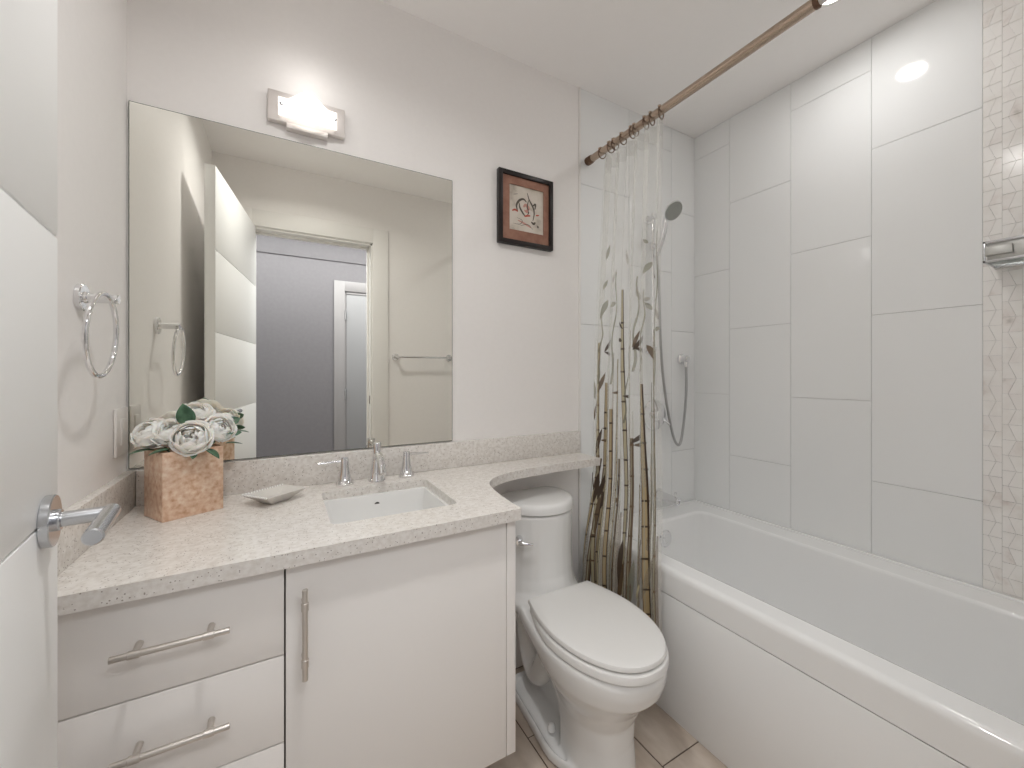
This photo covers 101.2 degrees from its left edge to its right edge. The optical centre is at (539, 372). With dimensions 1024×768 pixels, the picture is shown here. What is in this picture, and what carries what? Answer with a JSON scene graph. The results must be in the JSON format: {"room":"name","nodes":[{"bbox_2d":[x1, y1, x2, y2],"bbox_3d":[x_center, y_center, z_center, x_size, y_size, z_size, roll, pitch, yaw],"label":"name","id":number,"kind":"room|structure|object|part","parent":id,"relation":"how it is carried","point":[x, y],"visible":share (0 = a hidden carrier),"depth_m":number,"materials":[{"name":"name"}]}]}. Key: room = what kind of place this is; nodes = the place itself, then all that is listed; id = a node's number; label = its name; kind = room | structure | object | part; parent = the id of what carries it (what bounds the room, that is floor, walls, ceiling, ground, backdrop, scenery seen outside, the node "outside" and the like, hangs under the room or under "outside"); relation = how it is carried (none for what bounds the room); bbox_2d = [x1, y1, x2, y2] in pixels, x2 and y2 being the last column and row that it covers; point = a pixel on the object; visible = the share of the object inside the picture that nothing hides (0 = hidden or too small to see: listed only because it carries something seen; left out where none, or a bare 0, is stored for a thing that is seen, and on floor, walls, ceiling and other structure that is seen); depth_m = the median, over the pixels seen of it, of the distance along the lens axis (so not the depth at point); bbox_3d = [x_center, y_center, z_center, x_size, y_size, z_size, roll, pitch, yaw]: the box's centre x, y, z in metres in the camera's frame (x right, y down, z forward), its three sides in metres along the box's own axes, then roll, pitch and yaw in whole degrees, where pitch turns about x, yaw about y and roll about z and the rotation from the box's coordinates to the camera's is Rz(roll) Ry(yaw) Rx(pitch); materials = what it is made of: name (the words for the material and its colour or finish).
{"room":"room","nodes":[
{"label":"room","id":0,"kind":"room"},
{"bbox_2d":[54,0,126,509],"bbox_3d":[-0.720,-0.035,0.410,0.100,2.460,1.750,0,0,-31],"label":"wall","id":1,"kind":"structure","parent":0,"point":[91,237],"depth_m":0.89,"materials":[{"name":"paint"}]},
{"bbox_2d":[73,283,119,377],"bbox_3d":[-0.869,-0.084,0.809,0.058,0.190,0.169,0,0,-31],"label":"towel ring","id":2,"kind":"object","parent":1,"relation":"attached to","point":[84,300],"visible":1,"depth_m":0.83,"materials":[{"name":"silver metal"}]},
{"bbox_3d":[-0.894,-0.152,0.858,0.049,0.019,0.019,0,0,-31],"label":"post","id":3,"kind":"part","parent":2,"relation":"part of","materials":[{"name":"silver metal"}]},
{"bbox_2d":[57,470,136,575],"bbox_3d":[-0.928,0.301,0.867,0.020,0.094,0.552,0,0,-31],"label":"backsplash","id":4,"kind":"structure","parent":1,"relation":"attached to","point":[121,490],"depth_m":0.86,"materials":[{"name":"stone"}]},
{"bbox_2d":[113,407,127,457],"bbox_3d":[-1.044,0.146,1.047,0.010,0.118,0.089,0,0,-31],"label":"light switch","id":5,"kind":"object","parent":1,"relation":"attached to","point":[120,415],"visible":1,"depth_m":1.03,"materials":[{"name":"white plastic"}]},
{"bbox_2d":[127,0,693,668],"bbox_3d":[-0.155,-0.035,1.730,2.439,2.460,0.124,0,0,-31],"label":"wall","id":6,"kind":"structure","parent":0,"point":[414,93],"depth_m":1.66,"materials":[{"name":"paint"}]},
{"bbox_2d":[57,521,514,767],"bbox_3d":[-0.560,0.683,1.079,0.865,0.610,0.571,0,0,-31],"label":"vanity cabinet","id":7,"kind":"object","parent":6,"relation":"attached to","point":[400,656],"visible":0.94,"depth_m":0.85,"materials":[{"name":"grey wood"}]},
{"bbox_3d":[-0.631,0.462,0.725,0.157,0.014,0.041,0,0,-31],"label":"handle","id":8,"kind":"part","parent":7,"relation":"part of","materials":[{"name":"silver metal"}]},
{"bbox_3d":[-0.631,0.633,0.725,0.157,0.014,0.041,0,0,-31],"label":"handle","id":9,"kind":"part","parent":7,"relation":"part of","materials":[{"name":"silver metal"}]},
{"bbox_3d":[-0.654,0.641,0.746,0.339,0.169,0.019,0,0,-31],"label":"drawer","id":10,"kind":"part","parent":7,"relation":"part of","materials":[{"name":"white paint"}]},
{"bbox_3d":[-0.654,0.468,0.746,0.339,0.171,0.019,0,0,-31],"label":"drawer","id":11,"kind":"part","parent":7,"relation":"part of","materials":[{"name":"white paint"}]},
{"bbox_3d":[-0.654,0.813,0.746,0.339,0.169,0.019,0,0,-31],"label":"drawer","id":12,"kind":"part","parent":7,"relation":"part of","materials":[{"name":"white paint"}]},
{"bbox_3d":[-0.464,0.509,0.827,0.014,0.177,0.041,0,0,-31],"label":"handle","id":13,"kind":"part","parent":7,"relation":"part of","materials":[{"name":"silver metal"}]},
{"bbox_2d":[57,452,599,615],"bbox_3d":[-0.314,0.363,1.241,1.456,0.030,0.551,0,0,-31],"label":"countertop","id":14,"kind":"structure","parent":7,"relation":"on","point":[141,556],"depth_m":0.91,"materials":[{"name":"stone"}]},
{"bbox_2d":[144,444,222,522],"bbox_3d":[-0.891,0.268,1.053,0.103,0.162,0.124,0,0,29],"label":"vase","id":15,"kind":"object","parent":14,"relation":"on","point":[176,486],"visible":0.8,"depth_m":1.01,"materials":[{"name":"orange stone"}]},
{"bbox_2d":[129,418,170,455],"bbox_3d":[-0.934,0.163,1.015,0.096,0.105,0.112,0,0,-31],"label":"rose","id":16,"kind":"object","parent":15,"relation":"in","point":[141,435],"visible":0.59,"depth_m":1.01,"materials":[{"name":"white plant"}]},
{"bbox_2d":[150,418,179,446],"bbox_3d":[-0.909,0.164,1.032,0.070,0.102,0.077,0,0,21],"label":"rose","id":17,"kind":"object","parent":15,"relation":"in","point":[172,422],"visible":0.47,"depth_m":1.01,"materials":[{"name":"white plant"}]},
{"bbox_2d":[167,420,219,458],"bbox_3d":[-0.839,0.165,1.020,0.090,0.098,0.076,0,0,9],"label":"rose","id":18,"kind":"object","parent":15,"relation":"on","point":[191,438],"visible":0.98,"depth_m":1.01,"materials":[{"name":"white plant"}]},
{"bbox_2d":[175,402,215,423],"bbox_3d":[-0.889,0.145,1.081,0.082,0.140,0.112,0,0,-31],"label":"rose","id":19,"kind":"object","parent":15,"relation":"in","point":[193,410],"visible":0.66,"depth_m":1.08,"materials":[{"name":"white fabric"}]},
{"bbox_2d":[204,414,241,443],"bbox_3d":[-0.834,0.161,1.094,0.074,0.108,0.076,0,0,10],"label":"rose","id":20,"kind":"object","parent":15,"relation":"in","point":[224,427],"visible":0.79,"depth_m":1.09,"materials":[{"name":"white plant"}]},
{"bbox_2d":[213,413,241,443],"bbox_3d":[-0.884,0.162,1.137,0.076,0.108,0.111,0,0,29],"label":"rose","id":21,"kind":"object","parent":15,"relation":"in","point":[235,419],"visible":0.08,"depth_m":1.16,"materials":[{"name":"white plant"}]},
{"bbox_2d":[241,483,306,504],"bbox_3d":[-0.722,0.334,1.143,0.097,0.030,0.121,0,0,21],"label":"soap dish","id":22,"kind":"object","parent":14,"relation":"on","point":[281,492],"visible":1,"depth_m":1.15,"materials":[{"name":"white ceramic"}]},
{"bbox_2d":[318,442,428,486],"bbox_3d":[-0.513,0.287,1.334,0.341,0.124,0.127,0,0,-31],"label":"faucet","id":23,"kind":"object","parent":14,"relation":"on","point":[378,468],"visible":1,"depth_m":1.34,"materials":[{"name":"silver metal"}]},
{"bbox_3d":[-0.645,0.275,1.288,0.067,0.010,0.010,0,0,-34],"label":"lever","id":24,"kind":"part","parent":23,"relation":"part of","materials":[{"name":"silver metal"}]},
{"bbox_3d":[-0.610,0.306,1.311,0.051,0.085,0.051,0,0,-31],"label":"handle","id":25,"kind":"part","parent":23,"relation":"part of","materials":[{"name":"silver metal"}]},
{"bbox_3d":[-0.511,0.287,1.333,0.053,0.124,0.124,0,0,-31],"label":"spout","id":26,"kind":"part","parent":23,"relation":"part of","materials":[{"name":"silver metal"}]},
{"bbox_3d":[-0.450,0.306,1.413,0.051,0.085,0.051,0,0,-31],"label":"handle","id":27,"kind":"part","parent":23,"relation":"part of","materials":[{"name":"silver metal"}]},
{"bbox_3d":[-0.414,0.275,1.434,0.067,0.010,0.010,0,0,-29],"label":"lever","id":28,"kind":"part","parent":23,"relation":"part of","materials":[{"name":"silver metal"}]},
{"bbox_2d":[324,487,447,523],"bbox_3d":[-0.428,0.441,1.173,0.342,0.139,0.344,0,0,-31],"label":"sink","id":29,"kind":"object","parent":14,"relation":"in","point":[361,507],"visible":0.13,"depth_m":1.29,"materials":[{"name":"white ceramic"}]},
{"bbox_3d":[-0.299,0.685,0.963,0.486,0.606,0.019,0,0,-31],"label":"door","id":30,"kind":"part","parent":7,"relation":"part of","materials":[{"name":"white paint"}]},
{"bbox_3d":[-0.212,0.683,1.315,0.026,0.610,0.530,0,0,-31],"label":"panel","id":31,"kind":"part","parent":7,"relation":"part of","materials":[{"name":"white paint"}]},
{"bbox_2d":[129,101,451,468],"bbox_3d":[-0.700,-0.231,1.326,0.878,0.963,0.006,0,0,-31],"label":"mirror","id":32,"kind":"object","parent":6,"relation":"attached to","point":[301,293],"visible":1,"depth_m":1.28,"materials":[{"name":"grey mirror"}]},
{"bbox_2d":[268,88,344,140],"bbox_3d":[-0.708,-0.791,1.282,0.208,0.105,0.071,0,0,-31],"label":"wall sconce","id":33,"kind":"object","parent":6,"relation":"attached to","point":[302,113],"visible":1,"depth_m":1.27,"materials":[{"name":"white glass"}]},
{"bbox_3d":[-0.698,-0.797,1.267,0.157,0.091,0.034,0,0,-31],"label":"lamp shade","id":34,"kind":"part","parent":33,"relation":"part of","materials":[{"name":"white glass"}]},
{"bbox_2d":[136,431,580,505],"bbox_3d":[-0.442,0.301,1.477,1.444,0.094,0.018,0,0,-31],"label":"backsplash","id":35,"kind":"structure","parent":6,"relation":"attached to","point":[241,476],"depth_m":1.42,"materials":[{"name":"stone"}]},
{"bbox_2d":[497,167,552,251],"bbox_3d":[-0.058,-0.658,1.707,0.252,0.290,0.023,0,0,-31],"label":"framed picture","id":36,"kind":"object","parent":6,"relation":"attached to","point":[524,201],"visible":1,"depth_m":1.70,"materials":[{"name":"black paint"}]},
{"bbox_2d":[578,87,580,582],"bbox_3d":[0.174,-0.035,1.862,0.010,2.460,0.010,0,0,-31],"label":"trim","id":37,"kind":"structure","parent":6,"relation":"attached to","point":[579,88],"depth_m":1.86,"materials":[{"name":"white"}]},
{"bbox_2d":[644,213,657,353],"bbox_3d":[0.548,-0.435,2.043,0.040,0.680,0.073,0,0,-31],"label":"slide bar","id":38,"kind":"object","parent":6,"relation":"attached to","point":[651,219],"visible":0.72,"depth_m":2.03,"materials":[{"name":"silver metal"}]},
{"bbox_2d":[654,200,682,255],"bbox_3d":[0.594,-0.673,1.968,0.099,0.227,0.148,0,0,-31],"label":"shower","id":39,"kind":"object","parent":38,"relation":"attached to","point":[672,211],"visible":0.98,"depth_m":1.95,"materials":[{"name":"silver metal"}]},
{"bbox_2d":[655,256,687,445],"bbox_3d":[0.658,-0.097,2.096,0.258,0.937,0.030,0,0,-38],"label":"shower hose","id":40,"kind":"object","parent":39,"relation":"hanging from","point":[657,260],"visible":0.97,"depth_m":2.07,"materials":[{"name":"silver metal"}]},
{"bbox_2d":[644,399,669,430],"bbox_3d":[0.584,0.210,2.077,0.156,0.156,0.052,0,0,-31],"label":"shower valve","id":41,"kind":"object","parent":6,"relation":"attached to","point":[658,409],"visible":0.92,"depth_m":2.07,"materials":[{"name":"silver metal"}]},
{"bbox_2d":[653,488,680,505],"bbox_3d":[0.626,0.608,2.058,0.064,0.069,0.132,0,0,-31],"label":"tub spout","id":42,"kind":"object","parent":6,"relation":"attached to","point":[660,495],"visible":0.94,"depth_m":2.04,"materials":[{"name":"silver metal"}]},
{"bbox_2d":[677,354,689,366],"bbox_3d":[0.751,-0.066,2.178,0.054,0.069,0.054,0,0,-31],"label":"outlet","id":43,"kind":"object","parent":6,"relation":"attached to","point":[683,359],"visible":1,"depth_m":2.17,"materials":[{"name":"silver metal"}]},
{"bbox_2d":[584,0,827,165],"bbox_3d":[0.610,-0.947,1.231,0.036,0.036,1.524,0,0,-31],"label":"curtain rod","id":44,"kind":"object","parent":6,"relation":"attached to","point":[810,6],"visible":1,"depth_m":1.29,"materials":[{"name":"beige metal"}]},
{"bbox_2d":[642,115,648,129],"bbox_3d":[0.398,-0.941,1.578,0.040,0.053,0.010,0,0,-39],"label":"curtain ring","id":45,"kind":"object","parent":44,"relation":"hanging from","point":[643,116],"visible":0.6,"depth_m":1.57,"materials":[{"name":"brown metal"}]},
{"bbox_2d":[582,140,661,632],"bbox_3d":[0.318,0.076,1.635,0.129,1.978,0.434,0,0,-31],"label":"shower curtain","id":46,"kind":"object","parent":45,"relation":"hanging from","point":[623,585],"visible":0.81,"depth_m":1.62,"materials":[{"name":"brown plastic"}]},
{"bbox_3d":[0.854,-0.947,0.832,0.024,0.024,0.568,0,0,-31],"label":"rod","id":47,"kind":"part","parent":44,"relation":"part of","materials":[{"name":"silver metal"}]},
{"bbox_2d":[485,666,727,767],"bbox_3d":[0.282,1.220,1.033,2.459,0.050,1.770,0,0,-31],"label":"floor","id":48,"kind":"structure","parent":0,"point":[660,741],"depth_m":1.34,"materials":[{"name":"beige tile"}]},
{"bbox_2d":[501,486,668,767],"bbox_3d":[0.121,0.831,1.402,0.338,0.724,0.702,0,0,-31],"label":"toilet","id":49,"kind":"object","parent":48,"relation":"on","point":[593,660],"visible":0.94,"depth_m":1.28,"materials":[{"name":"white ceramic"}]},
{"bbox_3d":[-0.055,0.592,1.475,0.060,0.026,0.054,0,0,-5],"label":"flush lever","id":50,"kind":"part","parent":49,"relation":"part of","materials":[{"name":"silver metal"}]},
{"bbox_3d":[0.001,0.488,1.600,0.286,0.039,0.239,0,0,-31],"label":"tank lid","id":51,"kind":"part","parent":49,"relation":"part of","materials":[{"name":"white ceramic"}]},
{"bbox_3d":[0.184,0.772,1.300,0.320,0.022,0.449,0,0,-31],"label":"lid","id":52,"kind":"part","parent":49,"relation":"part of","materials":[{"name":"white plastic"}]},
{"bbox_3d":[0.187,0.798,1.294,0.332,0.029,0.449,0,0,-31],"label":"seat","id":53,"kind":"part","parent":49,"relation":"part of","materials":[{"name":"white plastic"}]},
{"bbox_2d":[587,499,1023,767],"bbox_3d":[0.912,0.936,1.415,0.741,0.518,1.519,0,0,-31],"label":"bathtub","id":54,"kind":"object","parent":48,"relation":"on","point":[787,647],"visible":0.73,"depth_m":1.27,"materials":[{"name":"white ceramic"}]},
{"bbox_3d":[0.578,0.763,1.932,0.076,0.076,0.018,0,0,-31],"label":"overflow plate","id":55,"kind":"part","parent":54,"relation":"part of","materials":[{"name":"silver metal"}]},
{"bbox_2d":[380,0,935,137],"bbox_3d":[0.282,-1.315,1.033,2.459,0.100,1.770,0,0,-31],"label":"ceiling","id":56,"kind":"structure","parent":0,"point":[636,56],"depth_m":1.60,"materials":[{"name":"paint"}]},
{"bbox_2d":[821,0,840,7],"bbox_3d":[0.966,-1.262,1.391,0.124,0.007,0.124,0,0,-31],"label":"recessed light","id":57,"kind":"object","parent":56,"relation":"in","point":[828,3],"visible":0.44,"depth_m":1.43,"materials":[{"name":"white"}]},
{"bbox_2d":[694,0,982,586],"bbox_3d":[1.286,-0.035,1.633,0.120,2.460,1.750,0,0,-31],"label":"wall","id":58,"kind":"structure","parent":0,"point":[838,215],"depth_m":1.62,"materials":[{"name":"white tile"}]},
{"bbox_2d":[983,0,1023,599],"bbox_3d":[1.480,-0.260,1.204,0.006,2.010,0.294,0,0,-31],"label":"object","id":59,"kind":"structure","parent":58,"relation":"attached to","point":[1003,20],"depth_m":1.29,"materials":[{"name":"tile"}]},
{"bbox_2d":[983,235,1023,268],"bbox_3d":[1.430,-0.356,1.161,0.125,0.068,0.263,0,0,-31],"label":"shower shelf","id":60,"kind":"object","parent":58,"relation":"attached to","point":[1010,253],"visible":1,"depth_m":1.21,"materials":[{"name":"silver metal"}]},
{"bbox_3d":[1.385,-0.356,1.135,0.004,0.048,0.245,0,0,-31],"label":"plate","id":61,"kind":"part","parent":60,"relation":"part of","materials":[{"name":"silver metal"}]},
{"bbox_3d":[1.431,-0.328,1.162,0.111,0.005,0.251,0,0,-31],"label":"shelf plate","id":62,"kind":"part","parent":60,"relation":"part of","materials":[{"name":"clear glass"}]},
{"bbox_3d":[0.712,-0.035,0.329,2.459,2.460,0.120,0,0,-31],"label":"wall","id":63,"kind":"structure","parent":0,"visible":0},
{"bbox_2d":[0,0,120,767],"bbox_3d":[-0.348,0.155,0.214,0.104,2.056,0.828,0,0,-38],"label":"door","id":64,"kind":"structure","parent":63,"relation":"in","point":[33,518],"depth_m":0.45,"materials":[{"name":"white paint"}]},
{"bbox_3d":[-0.521,0.173,0.474,0.056,0.025,0.115,0,0,-39],"label":"lever handle","id":65,"kind":"part","parent":64,"relation":"part of","materials":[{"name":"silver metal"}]}
]}

